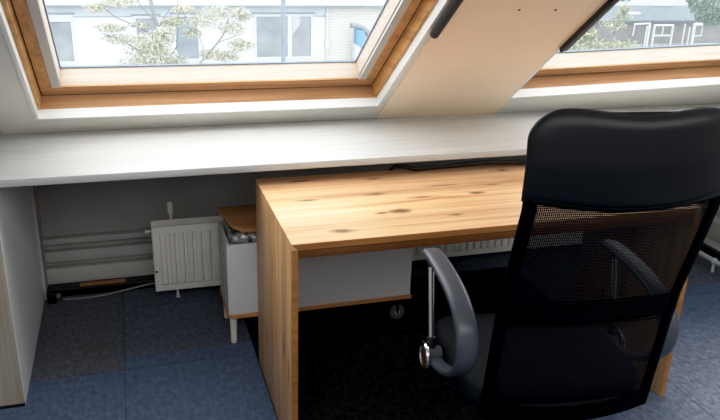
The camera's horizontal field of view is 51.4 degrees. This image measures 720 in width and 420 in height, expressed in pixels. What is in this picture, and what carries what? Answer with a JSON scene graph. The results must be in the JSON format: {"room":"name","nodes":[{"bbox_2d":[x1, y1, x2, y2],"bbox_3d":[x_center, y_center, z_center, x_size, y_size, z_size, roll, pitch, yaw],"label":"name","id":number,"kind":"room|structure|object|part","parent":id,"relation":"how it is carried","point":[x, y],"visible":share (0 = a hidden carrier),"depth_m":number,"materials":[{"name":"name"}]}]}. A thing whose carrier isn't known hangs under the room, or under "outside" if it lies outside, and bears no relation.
{"room":"home office","nodes":[
{"label":"home office","id":0,"kind":"room"},
{"bbox_2d":[0,186,43,403],"bbox_3d":[-1.710,0.178,2.774,0.866,0.801,0.939,-5,22,-17],"label":"panel","id":1,"kind":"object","parent":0,"point":[18,239],"depth_m":2.75,"materials":[{"name":"paint"}]},
{"bbox_2d":[0,241,24,405],"bbox_3d":[-1.572,0.336,2.350,0.864,0.789,0.008,-5,22,-17],"label":"trim","id":2,"kind":"structure","parent":1,"relation":"attached to","point":[11,389],"depth_m":2.53,"materials":[{"name":"beige wood"}]},
{"bbox_2d":[0,403,24,409],"bbox_3d":[-1.583,0.711,2.490,0.864,0.012,0.010,-5,22,-17],"label":"baseboard","id":3,"kind":"structure","parent":1,"relation":"attached to","point":[21,404],"depth_m":2.60,"materials":[{"name":"black plastic"}]},
{"bbox_2d":[43,228,150,245],"bbox_3d":[0.174,0.013,3.834,3.342,0.027,0.045,-5,22,-17],"label":"pipe","id":4,"kind":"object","parent":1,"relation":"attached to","point":[138,233],"depth_m":3.40,"materials":[{"name":"metal"}]},
{"bbox_2d":[47,274,154,296],"bbox_3d":[-1.161,0.348,3.456,0.522,0.036,0.071,-5,22,-17],"label":"trim","id":5,"kind":"structure","parent":1,"relation":"attached to","point":[72,288],"depth_m":3.42,"materials":[{"name":"black"}]},
{"bbox_2d":[80,278,125,286],"bbox_3d":[-1.178,0.332,3.428,0.198,0.010,0.022,-5,22,-17],"label":"wooden strip","id":6,"kind":"object","parent":5,"relation":"on","point":[114,280],"visible":1,"depth_m":3.42,"materials":[{"name":"brown wood"}]},
{"bbox_2d":[0,103,719,187],"bbox_3d":[0.519,-0.324,3.122,5.400,0.026,0.601,-5,22,-17],"label":"ledge","id":7,"kind":"object","parent":1,"relation":"on","point":[30,159],"visible":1,"depth_m":2.78,"materials":[{"name":"white paint"}]},
{"bbox_2d":[37,155,525,265],"bbox_3d":[0.305,-0.084,3.899,5.400,0.620,0.060,-5,22,-17],"label":"wall","id":8,"kind":"structure","parent":0,"point":[118,205],"depth_m":3.46,"materials":[{"name":"paint"}]},
{"bbox_2d":[30,185,47,299],"bbox_3d":[-1.413,0.098,3.295,0.012,0.600,0.130,-5,22,-17],"label":"trim","id":9,"kind":"structure","parent":8,"relation":"attached to","point":[33,189],"depth_m":3.27,"materials":[{"name":"paint"}]},
{"bbox_2d":[44,241,152,262],"bbox_3d":[0.171,0.084,3.866,3.342,0.052,0.035,-5,22,-17],"label":"trim","id":10,"kind":"structure","parent":8,"relation":"attached to","point":[138,248],"depth_m":3.44,"materials":[{"name":"paint"}]},
{"bbox_2d":[46,256,153,284],"bbox_3d":[0.169,0.178,3.897,3.342,0.093,0.045,-5,22,-17],"label":"trim","id":11,"kind":"structure","parent":8,"relation":"attached to","point":[77,272],"depth_m":3.46,"materials":[{"name":"paint"}]},
{"bbox_2d":[2,103,712,134],"bbox_3d":[0.373,-0.351,3.601,5.400,0.320,0.422,-5,22,-17],"label":"ceiling","id":12,"kind":"structure","parent":0,"point":[711,103],"depth_m":3.10,"materials":[{"name":"paint"}]},
{"bbox_2d":[0,244,719,419],"bbox_3d":[1.168,1.267,1.381,5.600,0.080,6.070,-5,22,-17],"label":"floor","id":13,"kind":"structure","parent":0,"point":[144,353],"depth_m":2.95,"materials":[{"name":"blue carpet"}]},
{"bbox_2d":[46,289,60,303],"bbox_3d":[-1.358,0.383,3.322,0.056,0.052,0.048,-5,22,-17],"label":"power socket","id":14,"kind":"object","parent":13,"relation":"on","point":[52,295],"visible":1,"depth_m":3.30,"materials":[{"name":"black plastic"}]},
{"bbox_2d":[63,282,154,299],"bbox_3d":[-1.133,0.370,3.390,0.402,0.039,0.025,-5,22,-18],"label":"cable","id":15,"kind":"object","parent":13,"relation":"on","point":[152,282],"visible":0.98,"depth_m":3.38,"materials":[{"name":"grey plastic"}]},
{"bbox_2d":[145,202,222,296],"bbox_3d":[-0.569,0.132,3.506,0.838,0.440,0.275,-5,22,-17],"label":"radiator","id":16,"kind":"object","parent":13,"relation":"on","point":[186,255],"visible":0.47,"depth_m":3.32,"materials":[{"name":"metal"}]},
{"bbox_3d":[-0.540,0.163,3.465,0.812,0.311,0.014,-5,22,-17],"label":"panel","id":17,"kind":"part","parent":16,"relation":"part of","materials":[{"name":"metal"}]},
{"bbox_3d":[-0.520,0.191,3.404,0.812,0.311,0.024,-5,22,-17],"label":"panel","id":18,"kind":"part","parent":16,"relation":"part of","materials":[{"name":"metal"}]},
{"bbox_2d":[216,205,412,342],"bbox_3d":[-0.188,0.239,3.162,0.781,0.505,0.265,-5,22,-17],"label":"storage cabinet","id":19,"kind":"object","parent":13,"relation":"on","point":[332,281],"visible":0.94,"depth_m":3.06,"materials":[{"name":"white wood"}]},
{"bbox_3d":[-0.549,0.232,3.041,0.012,0.306,0.231,-5,22,-17],"label":"panel","id":20,"kind":"part","parent":19,"relation":"part of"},
{"bbox_3d":[-0.512,0.484,3.032,0.029,0.119,0.029,-5,22,-17],"label":"leg","id":21,"kind":"part","parent":19,"relation":"part of","materials":[{"name":"white wood"}]},
{"bbox_3d":[-0.183,0.012,3.075,0.775,0.018,0.257,-5,22,-17],"label":"lid","id":22,"kind":"part","parent":19,"relation":"part of","materials":[{"name":"brown wood"}]},
{"bbox_2d":[223,219,256,243],"bbox_3d":[-0.387,0.079,3.028,0.304,0.081,0.226,-5,22,-17],"label":"plastic bag","id":23,"kind":"object","parent":19,"relation":"in","point":[234,236],"visible":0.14,"depth_m":2.91,"materials":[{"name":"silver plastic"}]},
{"bbox_3d":[-0.191,0.355,3.206,0.780,0.018,0.265,-5,22,-17],"label":"board","id":24,"kind":"part","parent":19,"relation":"part of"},
{"bbox_3d":[-0.151,0.247,3.042,0.770,0.302,0.012,-5,22,-17],"label":"panel","id":25,"kind":"part","parent":19,"relation":"part of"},
{"bbox_2d":[255,164,700,419],"bbox_3d":[0.380,0.291,2.726,1.414,0.750,0.606,-5,22,-17],"label":"desk","id":26,"kind":"object","parent":13,"relation":"on","point":[298,217],"visible":0.66,"depth_m":2.45,"materials":[{"name":"brown wood"}]},
{"bbox_3d":[-0.286,0.345,2.527,0.019,0.749,0.605,-5,22,-17],"label":"panel","id":27,"kind":"part","parent":26,"relation":"part of","materials":[{"name":"brown wood"}]},
{"bbox_2d":[388,160,525,170],"bbox_3d":[0.513,-0.113,2.917,0.880,0.181,0.058,-3,21,-13],"label":"cable","id":28,"kind":"object","parent":26,"relation":"on","point":[453,165],"visible":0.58,"depth_m":2.85,"materials":[{"name":"black plastic"}]},
{"bbox_3d":[1.046,0.238,2.925,0.019,0.749,0.605,-5,22,-17],"label":"panel","id":29,"kind":"part","parent":26,"relation":"part of","materials":[{"name":"brown wood"}]},
{"bbox_2d":[412,233,582,260],"bbox_3d":[0.666,0.060,3.886,1.241,0.382,0.275,-5,22,-17],"label":"radiator","id":30,"kind":"object","parent":13,"relation":"on","point":[498,245],"visible":0.12,"depth_m":3.76,"materials":[{"name":"metal"}]},
{"bbox_2d":[419,107,719,419],"bbox_3d":[0.499,0.289,1.998,0.624,1.274,0.684,-2,21,-10],"label":"office chair","id":31,"kind":"object","parent":13,"relation":"on","point":[530,360],"visible":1,"depth_m":1.68,"materials":[{"name":"black fabric"}]},
{"bbox_3d":[0.197,0.252,2.069,0.017,0.219,0.068,-2,21,-10],"label":"chrome rod","id":32,"kind":"part","parent":31,"relation":"part of","materials":[{"name":"silver metal"}]},
{"bbox_2d":[427,336,435,348],"bbox_3d":[0.199,0.374,2.086,0.025,0.049,0.034,-2,21,-10],"label":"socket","id":33,"kind":"object","parent":31,"relation":"attached to","point":[431,340],"depth_m":2.07,"materials":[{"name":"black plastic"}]},
{"bbox_3d":[0.225,0.304,1.971,0.055,0.308,0.371,-2,21,-10],"label":"armrest","id":34,"kind":"part","parent":31,"relation":"part of","materials":[{"name":"grey plastic"}]},
{"bbox_3d":[0.332,0.240,1.705,0.031,0.638,0.143,-2,21,-10],"label":"frame","id":35,"kind":"part","parent":31,"relation":"part of","materials":[{"name":"black plastic"}]},
{"bbox_3d":[0.481,0.414,2.120,0.496,0.088,0.476,-2,21,-10],"label":"seat","id":36,"kind":"part","parent":31,"relation":"part of","materials":[{"name":"black fabric"}]},
{"bbox_3d":[0.535,0.365,1.819,0.408,0.250,0.058,-2,21,-10],"label":"panel","id":37,"kind":"part","parent":31,"relation":"part of","materials":[{"name":"black fabric"}]},
{"bbox_3d":[0.555,0.094,1.653,0.408,0.285,0.098,-2,21,-10],"label":"panel","id":38,"kind":"part","parent":31,"relation":"part of","materials":[{"name":"black fabric"}]},
{"bbox_3d":[0.748,0.285,2.068,0.055,0.308,0.371,-2,21,-10],"label":"armrest","id":39,"kind":"part","parent":31,"relation":"part of","materials":[{"name":"grey plastic"}]},
{"bbox_3d":[0.755,0.224,1.783,0.031,0.638,0.143,-2,21,-10],"label":"frame","id":40,"kind":"part","parent":31,"relation":"part of","materials":[{"name":"black plastic"}]},
{"bbox_2d":[698,251,719,272],"bbox_3d":[1.797,0.270,3.856,0.033,0.078,1.000,-5,22,-17],"label":"pipe","id":41,"kind":"object","parent":13,"relation":"on","point":[714,261],"visible":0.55,"depth_m":3.83,"materials":[{"name":"white metal"}]},
{"bbox_2d":[0,1,719,134],"bbox_3d":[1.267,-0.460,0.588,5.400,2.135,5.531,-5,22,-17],"label":"window sill","id":42,"kind":"structure","parent":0,"point":[16,115],"depth_m":3.02,"materials":[{"name":"grey paint"}]},
{"bbox_2d":[0,0,450,119],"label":"window","id":43,"kind":"structure","parent":42,"relation":"attached to","point":[53,91],"depth_m":2.83,"materials":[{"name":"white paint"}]},
{"bbox_3d":[-0.392,-0.669,2.316,1.272,0.815,1.072,-5,22,-17],"label":"sash","id":44,"kind":"part","parent":43,"relation":"part of","materials":[{"name":"brown wood"}]},
{"bbox_3d":[-0.388,-0.642,2.309,1.332,0.880,1.136,-5,22,-17],"label":"frame rail","id":45,"kind":"part","parent":43,"relation":"part of","materials":[{"name":"brown wood"}]},
{"bbox_3d":[-0.392,-0.670,2.316,1.192,0.747,0.978,-5,22,-17],"label":"blind rail","id":46,"kind":"part","parent":43,"relation":"part of","materials":[{"name":"brown wood"}]},
{"bbox_3d":[-0.399,-0.708,2.326,1.284,0.883,1.130,-5,22,-17],"label":"glazing frame","id":47,"kind":"part","parent":43,"relation":"part of","materials":[{"name":"brown wood"}]},
{"bbox_2d":[430,0,463,38],"bbox_3d":[0.325,-0.679,2.276,0.032,0.374,0.483,-5,22,-17],"label":"bar","id":48,"kind":"object","parent":43,"relation":"attached to","point":[453,5],"visible":1,"depth_m":2.42,"materials":[{"name":"black metal"}]},
{"bbox_2d":[490,0,606,112],"bbox_3d":[0.903,-0.788,2.296,0.027,1.453,1.914,-5,22,-17],"label":"trim","id":49,"kind":"structure","parent":42,"relation":"attached to","point":[506,99],"depth_m":2.89,"materials":[{"name":"beige paint"}]},
{"bbox_2d":[508,0,719,98],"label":"window","id":50,"kind":"structure","parent":42,"relation":"attached to","point":[573,72],"depth_m":3.37,"materials":[{"name":"white paint"}]},
{"bbox_2d":[559,0,619,51],"bbox_3d":[0.865,-0.716,2.496,0.030,0.468,0.607,-5,22,-17],"label":"bar","id":51,"kind":"object","parent":50,"relation":"attached to","point":[609,4],"visible":1,"depth_m":2.66,"materials":[{"name":"black metal"}]},
{"bbox_3d":[1.454,-0.809,2.789,1.334,0.930,1.201,-5,22,-17],"label":"frame rail","id":52,"kind":"part","parent":50,"relation":"part of","materials":[{"name":"brown wood"}]},
{"bbox_3d":[1.450,-0.836,2.796,1.274,0.862,1.134,-5,22,-17],"label":"sash","id":53,"kind":"part","parent":50,"relation":"part of","materials":[{"name":"brown wood"}]},
{"bbox_3d":[1.444,-0.875,2.807,1.286,0.930,1.193,-5,22,-17],"label":"glazing frame","id":54,"kind":"part","parent":50,"relation":"part of","materials":[{"name":"brown wood"}]},
{"bbox_2d":[377,0,602,118],"bbox_3d":[0.631,-0.765,2.214,0.538,1.454,1.915,-5,22,-17],"label":"ceiling panel","id":55,"kind":"object","parent":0,"point":[487,48],"visible":1,"depth_m":2.79,"materials":[{"name":"beige paint"}]},
{"bbox_2d":[704,212,719,250],"bbox_3d":[2.471,-0.158,4.026,1.180,0.801,0.939,-5,22,-17],"label":"wall","id":56,"kind":"structure","parent":0,"point":[708,240],"depth_m":3.99,"materials":[{"name":"paint"}]},
{"bbox_2d":[696,202,719,216],"bbox_3d":[1.899,0.017,3.891,0.016,0.065,0.863,-5,22,-17],"label":"trim","id":57,"kind":"structure","parent":56,"relation":"attached to","point":[718,211],"depth_m":3.93,"materials":[{"name":"paint"}]},
{"bbox_2d":[698,220,719,242],"bbox_3d":[1.895,0.124,3.931,0.016,0.095,0.863,-5,22,-17],"label":"trim","id":58,"kind":"structure","parent":56,"relation":"attached to","point":[713,233],"depth_m":3.96,"materials":[{"name":"paint"}]},
{"bbox_2d":[700,242,719,260],"bbox_3d":[1.886,0.243,3.969,0.030,0.055,0.873,-5,22,-17],"label":"baseboard","id":59,"kind":"structure","parent":56,"relation":"attached to","point":[705,248],"depth_m":3.99,"materials":[{"name":"black plastic"}]},
{"label":"outside","id":60,"kind":"structure","parent":0,"visible":0},
{"bbox_2d":[615,0,719,5],"bbox_3d":[-1.592,-9.424,39.210,100.000,0.100,66.500,-5,22,-17],"label":"ground","id":61,"kind":"structure","parent":60,"point":[631,2],"depth_m":61.55,"materials":[{"name":"white"}]},
{"bbox_2d":[82,0,254,64],"bbox_3d":[-3.786,-2.894,15.291,3.385,4.402,1.019,-5,22,-17],"label":"tree","id":62,"kind":"object","parent":61,"relation":"on","point":[160,35],"visible":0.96,"depth_m":15.07,"materials":[{"name":"green plant"}]},
{"bbox_2d":[44,0,385,65],"bbox_3d":[-6.995,-5.761,23.268,18.000,3.950,6.260,-5,22,-17],"label":"building","id":63,"kind":"structure","parent":61,"relation":"on","point":[316,30],"depth_m":21.35,"materials":[{"name":"brick"}]},
{"bbox_3d":[-8.107,-4.587,20.127,0.700,1.180,0.010,-5,22,-17],"label":"pane","id":64,"kind":"part","parent":63,"relation":"part of","materials":[{"name":"grey glass"}]},
{"bbox_3d":[-5.910,-4.763,20.785,0.540,1.100,0.010,-5,22,-17],"label":"pane","id":65,"kind":"part","parent":63,"relation":"part of","materials":[{"name":"glass"}]},
{"bbox_3d":[-4.878,-4.851,21.092,0.620,1.170,0.010,-5,22,-17],"label":"pane","id":66,"kind":"part","parent":63,"relation":"part of","materials":[{"name":"glass"}]},
{"bbox_3d":[-2.223,-5.069,21.885,1.620,1.160,0.010,-5,22,-17],"label":"pane","id":67,"kind":"part","parent":63,"relation":"part of","materials":[{"name":"grey glass"}]},
{"bbox_2d":[292,16,300,34],"bbox_3d":[-1.856,-5.393,21.868,0.240,0.520,0.008,-5,22,-17],"label":"curtain","id":68,"kind":"object","parent":63,"relation":"hanging from","point":[296,20],"depth_m":21.87,"materials":[{"name":"white fabric"}]},
{"bbox_2d":[281,0,285,61],"bbox_3d":[-1.718,-4.425,16.698,0.179,6.400,0.179,-5,22,-17],"label":"lamp post","id":69,"kind":"object","parent":61,"relation":"on","point":[283,2],"visible":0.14,"depth_m":16.81,"materials":[{"name":"grey metal"}]},
{"bbox_2d":[350,23,369,59],"bbox_3d":[-0.013,-4.407,22.486,0.659,2.394,0.300,-5,22,-17],"label":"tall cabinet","id":70,"kind":"object","parent":61,"relation":"on","point":[360,31],"visible":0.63,"depth_m":22.10,"materials":[{"name":"white"}]},
{"bbox_3d":[-0.011,-5.101,22.218,0.280,0.520,0.300,-5,22,-17],"label":"blue panel","id":71,"kind":"part","parent":70,"relation":"part of","materials":[{"name":"blue"}]},
{"bbox_2d":[350,23,369,37],"bbox_3d":[0.026,-5.139,22.160,0.659,0.794,0.150,-5,22,-17],"label":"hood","id":72,"kind":"object","parent":70,"relation":"attached to","point":[360,31],"depth_m":22.03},
{"bbox_2d":[567,28,639,50],"bbox_3d":[6.241,-3.535,20.228,2.806,2.734,0.828,-5,22,-17],"label":"hedge","id":73,"kind":"object","parent":61,"relation":"on","point":[590,34],"visible":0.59,"depth_m":19.78,"materials":[{"name":"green plant"}]},
{"bbox_2d":[599,4,632,42],"bbox_3d":[7.314,-4.383,21.917,1.056,3.196,0.705,-5,22,-17],"label":"tree","id":74,"kind":"object","parent":61,"relation":"on","point":[624,9],"visible":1,"depth_m":21.51,"materials":[{"name":"green plant"}]},
{"bbox_2d":[572,43,709,47],"bbox_3d":[10.421,-4.387,24.035,14.500,1.900,0.100,-5,22,-17],"label":"wall","id":75,"kind":"structure","parent":61,"relation":"on","point":[641,45],"depth_m":23.32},
{"bbox_2d":[632,23,650,46],"bbox_3d":[8.582,-4.513,23.266,0.606,2.566,0.072,-5,22,-17],"label":"metal gate","id":76,"kind":"object","parent":61,"relation":"on","point":[648,27],"visible":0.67,"depth_m":22.93,"materials":[{"name":"white metal"}]},
{"bbox_2d":[579,0,719,44],"bbox_3d":[10.044,-5.534,25.514,14.600,2.980,2.750,-5,22,-17],"label":"outbuilding","id":77,"kind":"structure","parent":61,"relation":"on","point":[660,11],"depth_m":24.20,"materials":[{"name":"stone"}]},
{"bbox_2d":[650,24,673,45],"bbox_3d":[9.343,-4.549,23.503,0.744,2.512,0.064,-5,22,-17],"label":"metal gate","id":78,"kind":"object","parent":61,"relation":"on","point":[655,25],"visible":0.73,"depth_m":23.11,"materials":[{"name":"white metal"}]},
{"bbox_2d":[681,24,685,44],"bbox_3d":[10.088,-4.618,23.723,0.041,2.530,0.041,4,21,4],"label":"metal post","id":79,"kind":"object","parent":61,"relation":"on","point":[685,24],"visible":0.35,"depth_m":23.38,"materials":[{"name":"white metal"}]},
{"bbox_2d":[690,23,703,43],"bbox_3d":[10.570,-4.665,23.864,0.372,2.550,0.100,-5,22,-17],"label":"metal post","id":80,"kind":"object","parent":61,"relation":"on","point":[694,24],"visible":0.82,"depth_m":23.46,"materials":[{"name":"white metal"}]},
{"bbox_2d":[685,0,719,26],"bbox_3d":[10.257,-4.761,22.107,2.100,3.946,1.113,-5,22,-17],"label":"tree","id":81,"kind":"object","parent":61,"relation":"on","point":[706,12],"visible":1,"depth_m":21.50,"materials":[{"name":"green plant"}]}
]}

